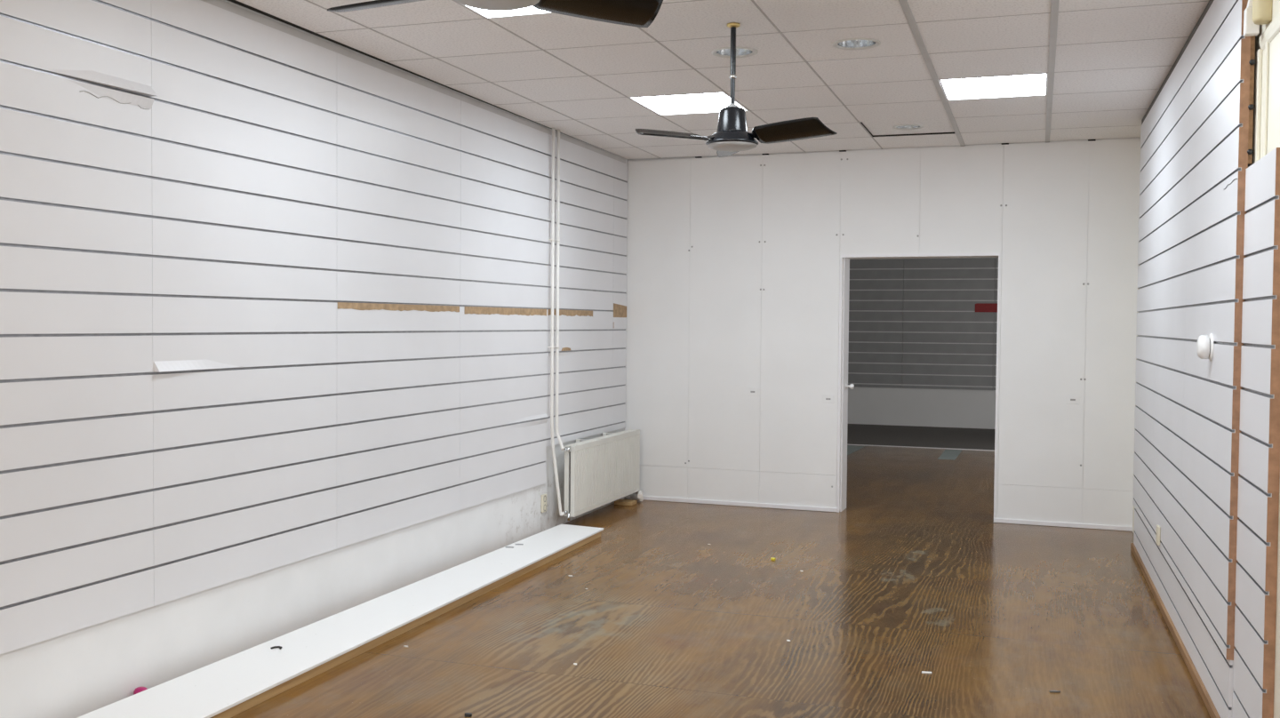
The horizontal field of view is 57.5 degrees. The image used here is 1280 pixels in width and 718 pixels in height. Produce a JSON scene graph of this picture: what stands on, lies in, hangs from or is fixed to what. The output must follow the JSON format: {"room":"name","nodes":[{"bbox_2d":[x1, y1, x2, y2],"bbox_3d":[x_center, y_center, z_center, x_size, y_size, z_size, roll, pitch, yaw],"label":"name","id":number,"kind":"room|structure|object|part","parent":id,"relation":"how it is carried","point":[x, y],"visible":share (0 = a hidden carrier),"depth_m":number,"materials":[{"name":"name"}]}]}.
{"room":"empty retail shop","nodes":[
{"label":"empty retail shop","id":0,"kind":"room"},
{"bbox_2d":[0,0,628,717],"bbox_3d":[-2.010,-0.208,4.618,0.204,3.050,11.400,1,2,19],"label":"wall","id":1,"kind":"structure","parent":0,"point":[81,672],"depth_m":5.17,"materials":[{"name":"paint"}]},
{"bbox_2d":[0,0,157,654],"bbox_3d":[-2.103,-0.228,3.959,0.050,2.441,1.258,1,2,19],"label":"panel","id":2,"kind":"object","parent":1,"relation":"attached to","point":[76,494],"visible":1,"depth_m":4.19,"materials":[{"name":"white laminate"}]},
{"bbox_2d":[149,0,336,606],"bbox_3d":[-1.693,-0.262,5.146,0.040,2.441,1.253,1,2,19],"label":"panel","id":3,"kind":"object","parent":1,"relation":"attached to","point":[244,118],"visible":1,"depth_m":5.05,"materials":[{"name":"white laminate"}]},
{"bbox_2d":[335,52,461,548],"bbox_3d":[-1.287,-0.296,6.345,0.015,2.441,1.279,1,2,19],"label":"panel","id":4,"kind":"object","parent":1,"relation":"attached to","point":[398,145],"visible":1,"depth_m":6.26,"materials":[{"name":"white laminate"}]},
{"bbox_2d":[227,0,591,144],"bbox_3d":[-1.939,-1.515,4.397,0.030,0.008,11.100,1,2,19],"label":"trim","id":5,"kind":"structure","parent":1,"relation":"attached to","point":[232,1],"depth_m":5.73,"materials":[{"name":"grey metal"}]},
{"bbox_2d":[200,0,625,163],"bbox_3d":[-1.950,-1.482,4.401,0.007,0.037,11.100,1,2,19],"label":"trim","id":6,"kind":"structure","parent":1,"relation":"attached to","point":[220,4],"depth_m":6.11,"materials":[{"name":"white metal"}]},
{"bbox_2d":[458,100,548,510],"bbox_3d":[-0.859,-0.331,7.550,0.028,2.441,1.280,1,2,19],"label":"panel","id":7,"kind":"object","parent":1,"relation":"attached to","point":[504,162],"visible":1,"depth_m":7.48,"materials":[{"name":"white laminate"}]},
{"bbox_2d":[541,494,546,512],"bbox_3d":[-0.673,1.012,8.180,0.017,0.125,0.075,1,2,19],"label":"wall socket","id":8,"kind":"object","parent":1,"relation":"attached to","point":[544,496],"visible":1,"depth_m":8.16,"materials":[{"name":"beige plastic"}]},
{"bbox_2d":[545,134,614,447],"bbox_3d":[-0.432,-0.493,8.767,0.026,2.186,1.307,1,2,19],"label":"panel","id":9,"kind":"object","parent":1,"relation":"attached to","point":[587,180],"visible":0.98,"depth_m":8.78,"materials":[{"name":"white laminate"}]},
{"bbox_2d":[547,128,564,516],"bbox_3d":[-0.581,-0.250,8.179,0.126,2.720,0.036,0,2,-16],"label":"pipe","id":10,"kind":"object","parent":9,"relation":"attached to","point":[552,239],"visible":1,"depth_m":8.16,"materials":[{"name":"metal"}]},
{"bbox_2d":[553,129,564,450],"bbox_3d":[-0.564,-0.483,8.223,0.113,2.257,0.032,2,3,44],"label":"pipe","id":11,"kind":"object","parent":9,"relation":"attached to","point":[557,240],"visible":0.99,"depth_m":8.23,"materials":[{"name":"metal"}]},
{"bbox_2d":[563,429,639,520],"bbox_3d":[-0.314,0.862,8.935,0.160,0.539,1.440,1,2,19],"label":"radiator","id":12,"kind":"object","parent":1,"relation":"attached to","point":[600,471],"visible":1,"depth_m":8.76,"materials":[{"name":"metal"}]},
{"bbox_3d":[-0.291,0.851,8.945,0.036,0.500,1.405,1,2,19],"label":"panel","id":13,"kind":"part","parent":12,"relation":"part of","materials":[{"name":"metal"}]},
{"bbox_2d":[565,429,639,446],"bbox_3d":[-0.265,0.598,8.940,0.076,0.006,1.385,1,2,19],"label":"grille","id":14,"kind":"object","parent":12,"relation":"attached to","point":[601,440],"depth_m":8.93,"materials":[{"name":"metal"}]},
{"bbox_2d":[630,489,643,501],"bbox_3d":[-0.017,1.120,9.622,0.075,0.098,0.227,0,2,-18],"label":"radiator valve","id":15,"kind":"object","parent":12,"relation":"attached to","point":[639,497],"visible":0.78,"depth_m":9.59,"materials":[{"name":"paint"}]},
{"bbox_2d":[611,159,627,431],"bbox_3d":[-0.168,-0.515,9.540,0.015,2.186,0.328,1,2,19],"label":"panel","id":16,"kind":"object","parent":1,"relation":"attached to","point":[620,215],"visible":1,"depth_m":9.53,"materials":[{"name":"white laminate"}]},
{"bbox_2d":[231,445,1210,717],"bbox_3d":[1.256,1.358,6.117,6.200,0.120,16.300,1,2,19],"label":"floor","id":17,"kind":"structure","parent":0,"point":[916,573],"depth_m":5.67,"materials":[{"name":"brown wood"}]},
{"bbox_2d":[133,687,147,695],"bbox_3d":[-1.932,1.296,4.511,0.054,0.052,0.054,1,2,19],"label":"ball","id":18,"kind":"object","parent":17,"relation":"on","point":[138,690],"visible":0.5,"depth_m":4.50,"materials":[{"name":"plastic"}]},
{"bbox_2d":[76,524,603,717],"bbox_3d":[-1.200,1.260,5.833,0.435,0.052,4.950,1,2,19],"label":"board","id":19,"kind":"object","parent":17,"relation":"on","point":[228,687],"visible":1,"depth_m":5.20,"materials":[{"name":"white wood"}]},
{"bbox_2d":[270,646,282,649],"bbox_3d":[-1.575,1.251,5.051,0.047,0.008,0.030,0,2,0],"label":"clip","id":20,"kind":"object","parent":19,"relation":"on","point":[274,647],"visible":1,"depth_m":5.05,"materials":[{"name":"black plastic"}]},
{"bbox_2d":[464,712,471,717],"bbox_3d":[-0.642,1.332,4.361,0.030,0.010,0.017,1,2,19],"label":"wood splinter","id":21,"kind":"object","parent":17,"relation":"on","point":[467,715],"visible":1,"depth_m":4.36,"materials":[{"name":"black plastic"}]},
{"bbox_2d":[614,499,636,505],"bbox_3d":[-0.118,1.166,9.469,0.150,0.029,0.130,1,2,19],"label":"wood offcut","id":22,"kind":"object","parent":17,"relation":"on","point":[621,502],"visible":1,"depth_m":9.42,"materials":[{"name":"brown wood"}]},
{"bbox_2d":[847,445,864,455],"bbox_3d":[2.425,1.069,13.691,0.256,0.001,1.111,1,2,22],"label":"floor patch","id":23,"kind":"structure","parent":17,"relation":"on","point":[851,449],"depth_m":13.87,"materials":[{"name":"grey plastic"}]},
{"bbox_2d":[937,449,962,460],"bbox_3d":[3.547,1.090,13.309,0.195,0.001,1.080,1,2,19],"label":"floor patch","id":24,"kind":"structure","parent":17,"relation":"on","point":[948,454],"depth_m":13.29,"materials":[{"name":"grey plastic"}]},
{"bbox_2d":[236,0,1209,159],"bbox_3d":[-0.032,-1.476,3.639,4.030,0.015,11.362,1,2,19],"label":"ceiling","id":25,"kind":"structure","parent":0,"point":[704,19],"depth_m":5.99,"materials":[{"name":"tile"}]},
{"bbox_2d":[327,0,663,27],"bbox_3d":[-0.435,-1.163,2.893,0.826,0.568,0.871,1,2,19],"label":"ceiling fan","id":26,"kind":"object","parent":25,"relation":"hanging from","point":[639,13],"visible":1,"depth_m":3.04,"materials":[{"name":"black metal"}]},
{"bbox_3d":[-0.630,-0.935,3.026,0.364,0.052,0.148,1,2,28],"label":"blade","id":27,"kind":"part","parent":26,"relation":"part of","materials":[{"name":"paint"}]},
{"bbox_3d":[-0.100,-0.932,3.051,0.364,0.052,0.148,-1,2,-32],"label":"blade","id":28,"kind":"part","parent":26,"relation":"part of","materials":[{"name":"paint"}]},
{"bbox_2d":[460,3,553,18],"bbox_3d":[-0.504,-1.547,4.808,0.592,0.083,0.624,1,2,19],"label":"ceiling light","id":29,"kind":"object","parent":25,"relation":"attached to","point":[528,11],"visible":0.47,"depth_m":5.11,"materials":[{"name":"white paint"}]},
{"bbox_2d":[472,6,545,16],"bbox_3d":[-0.505,-1.516,4.809,0.572,0.009,0.604,1,2,19],"label":"diffuser","id":30,"kind":"object","parent":29,"relation":"attached to","point":[528,11],"depth_m":5.11,"materials":[{"name":"white plastic"}]},
{"bbox_2d":[628,91,749,115],"bbox_3d":[0.311,-1.615,7.200,0.592,0.083,0.624,1,2,19],"label":"ceiling light","id":31,"kind":"object","parent":25,"relation":"attached to","point":[708,102],"visible":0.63,"depth_m":7.19,"materials":[{"name":"white paint"}]},
{"bbox_2d":[711,46,757,58],"bbox_3d":[0.471,-1.581,5.811,0.230,0.113,0.230,1,2,19],"label":"recessed light","id":32,"kind":"object","parent":25,"relation":"in","point":[724,52],"visible":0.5,"depth_m":5.88,"materials":[{"name":"paint"}]},
{"bbox_2d":[635,22,837,157],"bbox_3d":[0.487,-1.231,5.293,0.858,0.568,0.847,1,2,19],"label":"ceiling fan","id":33,"kind":"object","parent":25,"relation":"hanging from","point":[732,136],"visible":1,"depth_m":5.20,"materials":[{"name":"black metal"}]},
{"bbox_3d":[0.142,-0.996,5.155,0.364,0.049,0.149,0,2,-25],"label":"blade","id":34,"kind":"part","parent":33,"relation":"part of","materials":[{"name":"paint"}]},
{"bbox_3d":[0.442,-1.014,5.592,0.148,0.058,0.364,1,2,5],"label":"blade","id":35,"kind":"part","parent":33,"relation":"part of","materials":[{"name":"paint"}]},
{"bbox_3d":[0.422,-1.394,5.275,0.025,0.219,0.025,1,2,19],"label":"rod","id":36,"kind":"part","parent":33,"relation":"part of","materials":[{"name":"black metal"}]},
{"bbox_3d":[0.420,-1.206,5.281,0.021,0.133,0.021,1,2,19],"label":"rod","id":37,"kind":"part","parent":33,"relation":"part of","materials":[{"name":"metal"}]},
{"bbox_3d":[0.671,-1.003,5.114,0.363,0.074,0.144,2,2,35],"label":"blade","id":38,"kind":"part","parent":33,"relation":"part of","materials":[{"name":"paint"}]},
{"bbox_2d":[304,0,1208,158],"bbox_3d":[-0.035,-1.469,3.647,4.020,0.006,11.340,1,2,19],"label":"trim","id":39,"kind":"structure","parent":25,"relation":"attached to","point":[753,1],"depth_m":6.08,"materials":[{"name":"white metal"}]},
{"bbox_2d":[832,37,880,50],"bbox_3d":[1.044,-1.570,5.616,0.230,0.113,0.230,1,2,19],"label":"recessed light","id":40,"kind":"object","parent":25,"relation":"in","point":[848,44],"visible":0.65,"depth_m":5.69,"materials":[{"name":"paint"}]},
{"bbox_2d":[860,122,954,136],"bbox_3d":[1.849,-1.594,8.013,0.580,0.015,0.632,1,2,19],"label":"trim","id":41,"kind":"structure","parent":25,"relation":"attached to","point":[860,123],"depth_m":8.30,"materials":[{"name":"metal"}]},
{"bbox_2d":[861,118,954,135],"bbox_3d":[1.851,-1.605,8.012,0.572,0.015,0.620,1,2,19],"label":"tile","id":42,"kind":"structure","parent":25,"relation":"attached to","point":[939,124],"depth_m":8.01,"materials":[{"name":"white tile"}]},
{"bbox_2d":[892,124,924,130],"bbox_3d":[1.845,-1.646,8.013,0.210,0.113,0.210,1,2,19],"label":"recessed light","id":43,"kind":"object","parent":42,"relation":"attached to","point":[905,127],"visible":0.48,"depth_m":8.07,"materials":[{"name":"paint"}]},
{"bbox_2d":[898,0,1059,146],"bbox_3d":[0.892,-1.450,3.331,0.632,0.010,11.340,1,2,19],"label":"trim","id":44,"kind":"structure","parent":25,"relation":"attached to","point":[1054,4],"depth_m":5.97,"materials":[{"name":"metal"}]},
{"bbox_2d":[938,72,1047,100],"bbox_3d":[2.015,-1.583,6.620,0.568,0.083,0.624,1,2,19],"label":"ceiling light","id":45,"kind":"object","parent":25,"relation":"attached to","point":[1029,84],"visible":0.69,"depth_m":6.62,"materials":[{"name":"white paint"}]},
{"bbox_2d":[624,137,1140,527],"bbox_3d":[1.771,-0.319,9.164,4.400,3.050,0.252,1,2,20],"label":"wall","id":46,"kind":"structure","parent":0,"point":[733,260],"depth_m":9.11,"materials":[{"name":"white paint"}]},
{"bbox_2d":[747,388,758,395],"bbox_3d":[0.907,0.265,9.366,0.090,0.060,0.005,1,2,20],"label":"wall plate","id":47,"kind":"object","parent":46,"relation":"attached to","point":[750,391],"visible":1,"depth_m":9.36,"materials":[{"name":"white paint"}]},
{"bbox_2d":[822,395,833,403],"bbox_3d":[1.479,0.315,9.155,0.090,0.060,0.005,1,2,20],"label":"wall plate","id":48,"kind":"object","parent":46,"relation":"attached to","point":[826,398],"visible":1,"depth_m":9.15,"materials":[{"name":"white paint"}]},
{"bbox_2d":[840,257,854,511],"bbox_3d":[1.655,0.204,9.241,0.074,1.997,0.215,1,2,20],"label":"door","id":49,"kind":"structure","parent":46,"relation":"in","point":[846,261],"depth_m":9.22,"materials":[{"name":"white paint"}]},
{"bbox_3d":[1.667,0.217,9.256,0.062,0.042,0.042,1,2,20],"label":"knob","id":50,"kind":"part","parent":49,"relation":"part of","materials":[{"name":"white plastic"}]},
{"bbox_2d":[642,496,1132,531],"bbox_3d":[1.775,1.192,9.066,3.830,0.033,0.015,1,2,20],"label":"baseboard","id":51,"kind":"structure","parent":46,"relation":"attached to","point":[645,498],"depth_m":9.20,"materials":[{"name":"white paint"}]},
{"bbox_2d":[695,139,1095,158],"bbox_3d":[1.875,-1.615,8.966,3.037,0.008,0.021,1,2,20],"label":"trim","id":52,"kind":"structure","parent":46,"relation":"attached to","point":[1088,140],"depth_m":9.07,"materials":[{"name":"black metal"}]},
{"bbox_2d":[836,253,999,518],"bbox_3d":[2.112,0.207,8.916,1.196,2.018,0.006,1,2,20],"label":"trim","id":53,"kind":"structure","parent":46,"relation":"attached to","point":[936,254],"depth_m":8.99,"materials":[{"name":"white paint"}]},
{"bbox_2d":[1066,395,1079,404],"bbox_3d":[3.167,0.299,8.528,0.090,0.060,0.005,1,2,20],"label":"wall plate","id":54,"kind":"object","parent":46,"relation":"attached to","point":[1070,399],"visible":1,"depth_m":8.53,"materials":[{"name":"white paint"}]},
{"bbox_2d":[847,271,995,429],"bbox_3d":[4.089,-0.546,17.013,8.500,3.050,0.165,1,2,19],"label":"wall","id":55,"kind":"structure","parent":0,"point":[891,406],"depth_m":16.95,"materials":[{"name":"white paint"}]},
{"bbox_2d":[848,258,903,387],"bbox_3d":[3.237,-0.662,17.208,1.270,2.145,0.020,1,2,19],"label":"panel","id":56,"kind":"object","parent":55,"relation":"attached to","point":[876,292],"visible":0.58,"depth_m":17.12,"materials":[{"name":"grey laminate"}]},
{"bbox_2d":[902,257,995,390],"bbox_3d":[4.439,-0.639,16.788,1.274,2.145,0.020,1,2,19],"label":"panel","id":57,"kind":"object","parent":55,"relation":"attached to","point":[948,344],"visible":0.9,"depth_m":16.78,"materials":[{"name":"grey laminate"}]},
{"bbox_2d":[975,303,997,311],"bbox_3d":[4.943,-0.728,16.593,0.338,0.126,0.006,1,2,19],"label":"sign","id":58,"kind":"object","parent":57,"relation":"attached to","point":[979,307],"visible":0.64,"depth_m":16.59,"materials":[{"name":"red plastic"}]},
{"bbox_2d":[993,257,998,390],"bbox_3d":[6.180,-0.606,16.181,2.406,2.145,0.020,1,2,19],"label":"panel","id":59,"kind":"object","parent":55,"relation":"attached to","point":[996,259],"visible":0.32,"depth_m":16.57,"materials":[{"name":"grey laminate"}]},
{"bbox_2d":[847,424,995,449],"bbox_3d":[3.566,1.079,15.602,8.100,0.120,3.060,1,2,19],"label":"floor","id":60,"kind":"structure","parent":0,"point":[857,434],"depth_m":15.41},
{"bbox_2d":[847,444,994,450],"bbox_3d":[3.054,1.108,14.139,8.100,0.106,0.040,1,2,19],"label":"trim","id":61,"kind":"structure","parent":60,"relation":"attached to","point":[847,444],"depth_m":14.00,"materials":[{"name":"white paint"}]},
{"bbox_2d":[1132,0,1279,693],"bbox_3d":[1.968,-0.132,3.213,0.196,3.050,11.460,1,2,18],"label":"wall","id":62,"kind":"structure","parent":0,"point":[1273,134],"depth_m":3.85,"materials":[{"name":"beige paint"}]},
{"bbox_2d":[1132,90,1161,535],"bbox_3d":[3.092,-0.265,7.085,0.030,2.488,1.221,1,2,18],"label":"panel","id":63,"kind":"object","parent":62,"relation":"attached to","point":[1150,128],"visible":0.86,"depth_m":7.02,"materials":[{"name":"white laminate"}]},
{"bbox_2d":[1152,39,1191,581],"bbox_3d":[2.708,-0.231,5.921,0.030,2.488,1.230,1,2,18],"label":"panel","id":64,"kind":"object","parent":62,"relation":"attached to","point":[1175,107],"visible":0.86,"depth_m":5.83,"materials":[{"name":"white laminate"}]},
{"bbox_2d":[1155,525,1160,545],"bbox_3d":[2.743,0.933,6.170,0.017,0.100,0.070,1,2,18],"label":"wall socket","id":65,"kind":"object","parent":64,"relation":"attached to","point":[1158,528],"visible":1,"depth_m":6.14,"materials":[{"name":"beige plastic"}]},
{"bbox_2d":[1130,543,1220,717],"bbox_3d":[2.664,1.294,5.911,0.020,0.041,3.840,1,2,18],"label":"baseboard","id":66,"kind":"structure","parent":62,"relation":"attached to","point":[1204,695],"depth_m":5.33,"materials":[{"name":"brown wood"}]},
{"bbox_2d":[1141,0,1214,124],"bbox_3d":[2.705,-1.493,5.838,0.030,0.039,3.760,1,2,18],"label":"trim","id":67,"kind":"structure","parent":62,"relation":"attached to","point":[1210,3],"depth_m":5.71,"materials":[{"name":"grey metal"}]},
{"bbox_2d":[1133,508,1234,717],"bbox_3d":[2.699,1.163,5.931,0.049,0.300,3.794,1,2,18],"label":"panel","id":68,"kind":"object","parent":62,"relation":"attached to","point":[1216,672],"visible":0.7,"depth_m":5.09,"materials":[{"name":"white laminate"}]},
{"bbox_2d":[1179,0,1255,660],"bbox_3d":[2.313,-0.196,4.705,0.049,2.488,1.328,1,2,18],"label":"panel","id":69,"kind":"object","parent":62,"relation":"attached to","point":[1220,52],"visible":0.97,"depth_m":4.50,"materials":[{"name":"white laminate"}]},
{"bbox_2d":[1196,333,1213,360],"bbox_3d":[2.220,-0.047,4.586,0.052,0.108,0.108,1,2,18],"label":"smoke detector","id":70,"kind":"object","parent":69,"relation":"attached to","point":[1204,343],"visible":1,"depth_m":4.55,"materials":[{"name":"white plastic"}]},
{"bbox_3d":[2.241,-0.047,4.579,0.008,0.108,0.108,1,2,18],"label":"plate","id":71,"kind":"part","parent":70,"relation":"part of","materials":[{"name":"white plastic"}]},
{"bbox_2d":[1248,35,1255,164],"bbox_3d":[2.134,-1.052,4.066,0.014,0.740,0.026,1,2,18],"label":"trim","id":72,"kind":"structure","parent":62,"relation":"attached to","point":[1252,38],"depth_m":4.06,"materials":[{"name":"wood"}]},
{"bbox_2d":[1243,0,1259,36],"bbox_3d":[2.085,-1.177,3.972,0.044,0.145,0.040,1,2,18],"label":"wall bracket","id":73,"kind":"object","parent":62,"relation":"attached to","point":[1250,28],"visible":0.72,"depth_m":3.96,"materials":[{"name":"white plastic"}]},
{"bbox_2d":[1232,147,1279,717],"bbox_3d":[2.038,0.359,3.845,0.032,2.028,0.522,1,2,18],"label":"panel","id":74,"kind":"object","parent":62,"relation":"attached to","point":[1259,464],"visible":1,"depth_m":3.76,"materials":[{"name":"white laminate"}]},
{"bbox_2d":[1252,0,1272,24],"bbox_3d":[2.096,-1.293,3.907,0.072,0.327,0.072,1,2,18],"label":"pipe","id":75,"kind":"object","parent":62,"relation":"attached to","point":[1261,9],"visible":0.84,"depth_m":3.89,"materials":[{"name":"beige paint"}]},
{"bbox_2d":[1252,12,1279,717],"bbox_3d":[1.595,0.169,2.434,0.015,2.492,3.570,1,2,18],"label":"trim","id":76,"kind":"structure","parent":62,"relation":"attached to","point":[1273,29],"depth_m":3.92,"materials":[{"name":"beige paint"}]}
]}

